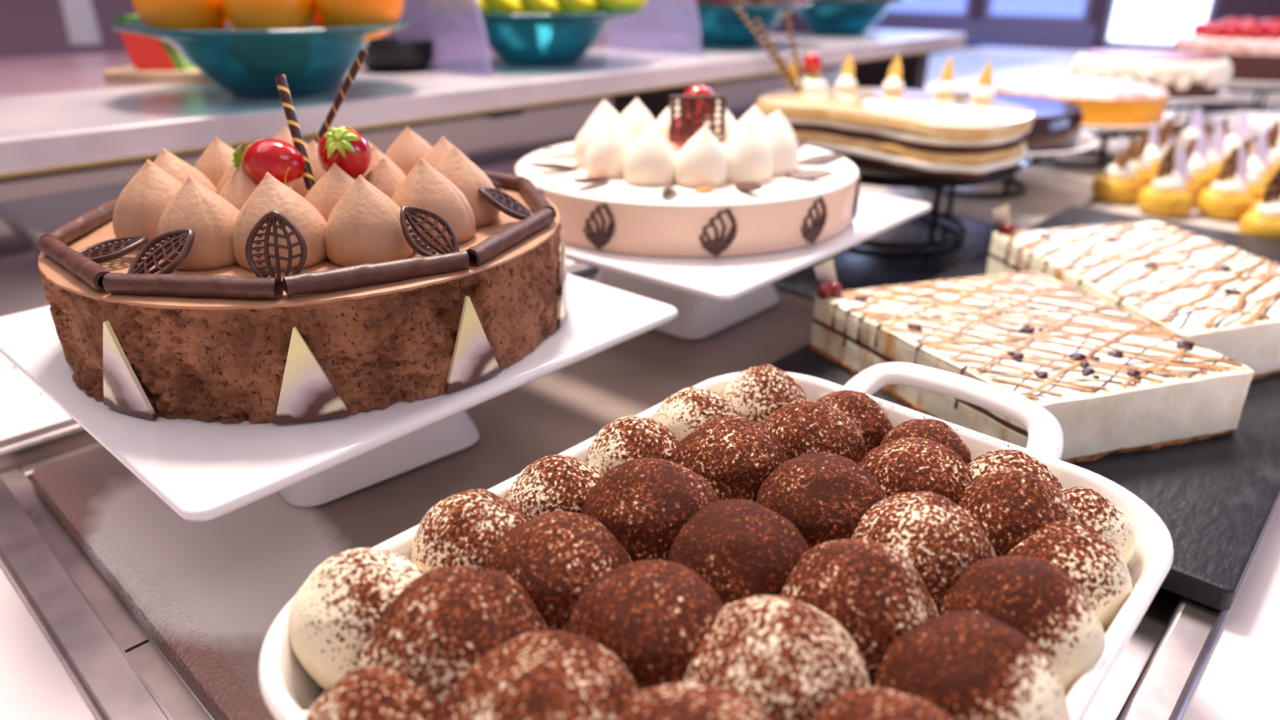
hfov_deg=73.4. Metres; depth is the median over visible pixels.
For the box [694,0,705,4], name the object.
apple
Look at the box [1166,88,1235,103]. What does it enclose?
round plate
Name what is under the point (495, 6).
banana
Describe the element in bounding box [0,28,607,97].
countertop
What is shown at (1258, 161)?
pastry
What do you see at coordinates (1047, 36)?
trim
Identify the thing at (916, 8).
window
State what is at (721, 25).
glass bowl
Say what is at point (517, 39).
glass bowl
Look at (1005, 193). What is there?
cake stand
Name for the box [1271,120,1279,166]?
pastry
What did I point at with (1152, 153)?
pastry
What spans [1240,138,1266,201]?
pastry
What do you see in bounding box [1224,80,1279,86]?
round plate
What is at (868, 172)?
tray
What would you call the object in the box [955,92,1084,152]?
cake
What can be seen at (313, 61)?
glass bowl
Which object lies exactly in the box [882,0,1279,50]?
wall
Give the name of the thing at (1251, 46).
cake
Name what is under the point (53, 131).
shelf
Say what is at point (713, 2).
apple
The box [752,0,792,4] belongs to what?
apple
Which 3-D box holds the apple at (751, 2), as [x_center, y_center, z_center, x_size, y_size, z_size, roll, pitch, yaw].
[0.185,-0.631,1.439,0.072,0.073,0.072,0,24,0]
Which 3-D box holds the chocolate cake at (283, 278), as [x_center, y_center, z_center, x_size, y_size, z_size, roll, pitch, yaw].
[-0.161,-0.083,0.430,0.247,0.129,0.244,21,32,38]
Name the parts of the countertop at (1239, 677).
panel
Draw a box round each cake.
[37,48,568,424]
[513,84,860,257]
[735,5,1034,179]
[809,259,1254,462]
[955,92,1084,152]
[985,204,1279,379]
[995,76,1168,125]
[1068,48,1232,98]
[1173,17,1279,82]
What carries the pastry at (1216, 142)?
on the slab
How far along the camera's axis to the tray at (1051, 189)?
1.05 m
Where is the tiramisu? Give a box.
[288,364,1134,719]
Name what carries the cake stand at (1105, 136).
on the tray at (1051, 189)
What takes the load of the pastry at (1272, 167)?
on the slab
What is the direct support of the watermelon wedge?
on the wooden board at (130, 74)
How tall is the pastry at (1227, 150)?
0.077 m
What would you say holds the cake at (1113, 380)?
on the slate board at (1216, 498)
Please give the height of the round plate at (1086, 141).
0.014 m
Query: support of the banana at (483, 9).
in the glass bowl at (517, 39)
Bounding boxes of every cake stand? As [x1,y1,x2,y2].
[0,273,678,521]
[560,191,931,339]
[848,154,1030,249]
[922,156,1058,198]
[1030,129,1146,167]
[1107,102,1205,133]
[1191,86,1279,113]
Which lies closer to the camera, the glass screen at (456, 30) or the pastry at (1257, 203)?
the pastry at (1257, 203)
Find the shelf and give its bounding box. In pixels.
[0,28,966,177]
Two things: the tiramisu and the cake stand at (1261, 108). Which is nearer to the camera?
the tiramisu
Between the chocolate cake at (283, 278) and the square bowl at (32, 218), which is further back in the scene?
the square bowl at (32, 218)
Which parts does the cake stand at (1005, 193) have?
leg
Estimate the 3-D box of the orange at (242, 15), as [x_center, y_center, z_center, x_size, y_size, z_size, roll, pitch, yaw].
[-0.347,-0.336,0.804,0.082,0.080,0.082,21,32,38]
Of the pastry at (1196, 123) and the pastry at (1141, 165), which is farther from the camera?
the pastry at (1196, 123)
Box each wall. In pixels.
[0,0,811,58]
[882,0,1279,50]
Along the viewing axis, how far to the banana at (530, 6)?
1.07 m
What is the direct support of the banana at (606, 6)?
on the glass bowl at (517, 39)
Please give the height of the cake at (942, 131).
0.132 m
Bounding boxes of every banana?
[477,0,490,13]
[481,0,526,13]
[517,0,564,13]
[554,0,604,13]
[593,0,647,12]
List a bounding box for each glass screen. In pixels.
[394,0,492,76]
[607,0,701,55]
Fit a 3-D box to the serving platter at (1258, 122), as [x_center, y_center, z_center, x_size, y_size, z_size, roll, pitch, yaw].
[1.047,-0.355,1.348,0.245,0.021,0.305,-11,27,-23]
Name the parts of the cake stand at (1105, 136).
leg, leg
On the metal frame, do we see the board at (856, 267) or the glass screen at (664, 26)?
the board at (856, 267)
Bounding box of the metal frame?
[0,262,1229,719]
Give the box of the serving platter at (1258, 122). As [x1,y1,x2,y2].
[1182,111,1279,141]
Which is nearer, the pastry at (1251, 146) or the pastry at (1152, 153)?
the pastry at (1152, 153)
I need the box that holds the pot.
[362,37,432,72]
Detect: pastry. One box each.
[1091,134,1143,204]
[1128,128,1157,188]
[1137,143,1195,217]
[1144,122,1163,173]
[1150,136,1203,203]
[1157,116,1176,155]
[1171,111,1187,154]
[1180,107,1203,144]
[1188,129,1216,189]
[1195,146,1256,221]
[1202,122,1225,181]
[1220,117,1232,164]
[1225,114,1248,149]
[1226,108,1254,155]
[1237,166,1279,239]
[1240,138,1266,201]
[1248,133,1272,185]
[1248,200,1262,211]
[1249,125,1279,176]
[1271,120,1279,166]
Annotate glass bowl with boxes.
[110,17,413,98]
[480,8,644,66]
[695,0,812,47]
[792,0,911,35]
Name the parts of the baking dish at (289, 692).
handle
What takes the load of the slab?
on the metal frame
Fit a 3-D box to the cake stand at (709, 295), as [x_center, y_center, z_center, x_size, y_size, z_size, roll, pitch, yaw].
[0.034,-0.081,0.670,0.278,0.077,0.278,20,31,37]
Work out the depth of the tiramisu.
0.26 m
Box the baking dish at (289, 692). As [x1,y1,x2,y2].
[257,361,1173,719]
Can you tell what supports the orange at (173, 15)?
in the glass bowl at (313, 61)
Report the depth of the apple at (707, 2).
1.43 m
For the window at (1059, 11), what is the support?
in the wall at (1259, 10)
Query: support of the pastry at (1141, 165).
on the slab
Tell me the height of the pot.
0.035 m
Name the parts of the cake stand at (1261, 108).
leg, leg, leg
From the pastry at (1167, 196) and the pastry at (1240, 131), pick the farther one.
the pastry at (1240, 131)
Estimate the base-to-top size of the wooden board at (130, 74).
0.012 m
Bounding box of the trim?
[880,17,1097,51]
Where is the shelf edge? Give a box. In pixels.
[0,28,804,183]
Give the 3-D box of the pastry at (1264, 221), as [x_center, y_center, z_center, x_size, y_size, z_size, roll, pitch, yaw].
[0.616,-0.150,0.828,0.054,0.077,0.053,-11,26,-23]
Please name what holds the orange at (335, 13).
on the glass bowl at (313, 61)
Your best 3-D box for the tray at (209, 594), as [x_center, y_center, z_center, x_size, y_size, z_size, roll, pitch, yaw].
[0.009,0.050,0.492,0.446,0.014,0.510,21,32,38]
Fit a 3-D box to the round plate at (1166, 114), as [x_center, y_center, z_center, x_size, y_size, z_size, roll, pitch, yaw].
[0.607,-0.341,1.198,0.260,0.014,0.260,21,32,38]
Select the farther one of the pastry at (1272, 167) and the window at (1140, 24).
the window at (1140, 24)
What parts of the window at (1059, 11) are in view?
pane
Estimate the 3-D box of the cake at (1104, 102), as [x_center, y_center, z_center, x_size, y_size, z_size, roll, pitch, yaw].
[0.607,-0.360,1.189,0.214,0.043,0.214,21,32,38]
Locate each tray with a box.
[30,290,814,719]
[848,154,1030,182]
[859,84,1279,229]
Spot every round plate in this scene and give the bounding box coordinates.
[1026,131,1097,158]
[1081,110,1182,130]
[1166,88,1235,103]
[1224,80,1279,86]
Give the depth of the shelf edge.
1.64 m
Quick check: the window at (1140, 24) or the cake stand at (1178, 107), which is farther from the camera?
the window at (1140, 24)
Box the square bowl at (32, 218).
[0,182,128,255]
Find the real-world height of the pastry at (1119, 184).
0.077 m
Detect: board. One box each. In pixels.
[102,66,214,84]
[768,205,1279,610]
[773,214,1021,301]
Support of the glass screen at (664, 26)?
on the shelf
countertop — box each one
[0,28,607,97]
[0,45,1279,719]
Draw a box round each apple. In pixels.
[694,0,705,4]
[702,0,711,4]
[709,0,750,4]
[747,0,755,4]
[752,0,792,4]
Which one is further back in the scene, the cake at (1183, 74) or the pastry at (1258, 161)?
the cake at (1183, 74)
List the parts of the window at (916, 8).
pane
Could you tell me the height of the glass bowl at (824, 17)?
0.067 m
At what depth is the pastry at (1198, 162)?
1.01 m
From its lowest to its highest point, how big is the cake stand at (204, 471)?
0.074 m
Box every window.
[884,0,970,18]
[983,0,1090,22]
[1100,0,1217,49]
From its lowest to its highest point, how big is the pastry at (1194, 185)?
0.077 m
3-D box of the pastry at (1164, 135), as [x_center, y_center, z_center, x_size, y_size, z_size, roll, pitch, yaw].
[0.673,-0.276,1.105,0.053,0.077,0.054,14,28,28]
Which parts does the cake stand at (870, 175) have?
leg, leg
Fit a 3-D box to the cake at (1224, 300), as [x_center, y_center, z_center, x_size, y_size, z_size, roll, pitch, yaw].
[0.375,-0.059,0.612,0.171,0.061,0.226,-4,25,-10]
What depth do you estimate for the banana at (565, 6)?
1.08 m
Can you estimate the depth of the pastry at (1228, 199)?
0.91 m
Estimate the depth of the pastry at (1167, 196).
0.92 m
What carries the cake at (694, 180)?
on the cake stand at (709, 295)
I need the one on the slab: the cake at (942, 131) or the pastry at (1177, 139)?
the pastry at (1177, 139)
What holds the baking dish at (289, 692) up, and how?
on the tray at (209, 594)
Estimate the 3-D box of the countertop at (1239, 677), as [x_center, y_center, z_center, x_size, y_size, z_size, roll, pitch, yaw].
[0.543,0.165,1.319,1.950,0.896,4.200,21,32,38]
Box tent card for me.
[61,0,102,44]
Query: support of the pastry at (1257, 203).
on the slab
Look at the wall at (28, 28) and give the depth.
2.76 m
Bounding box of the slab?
[1086,102,1279,232]
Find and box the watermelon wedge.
[114,14,195,70]
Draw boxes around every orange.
[132,0,228,30]
[221,0,315,30]
[312,6,330,27]
[314,0,403,39]
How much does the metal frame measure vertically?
0.160 m
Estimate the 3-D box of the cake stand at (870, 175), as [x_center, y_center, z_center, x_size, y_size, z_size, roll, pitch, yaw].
[0.254,-0.173,0.873,0.250,0.080,0.250,21,32,38]
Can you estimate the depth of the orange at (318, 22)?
0.86 m
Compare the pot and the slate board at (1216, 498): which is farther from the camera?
the pot

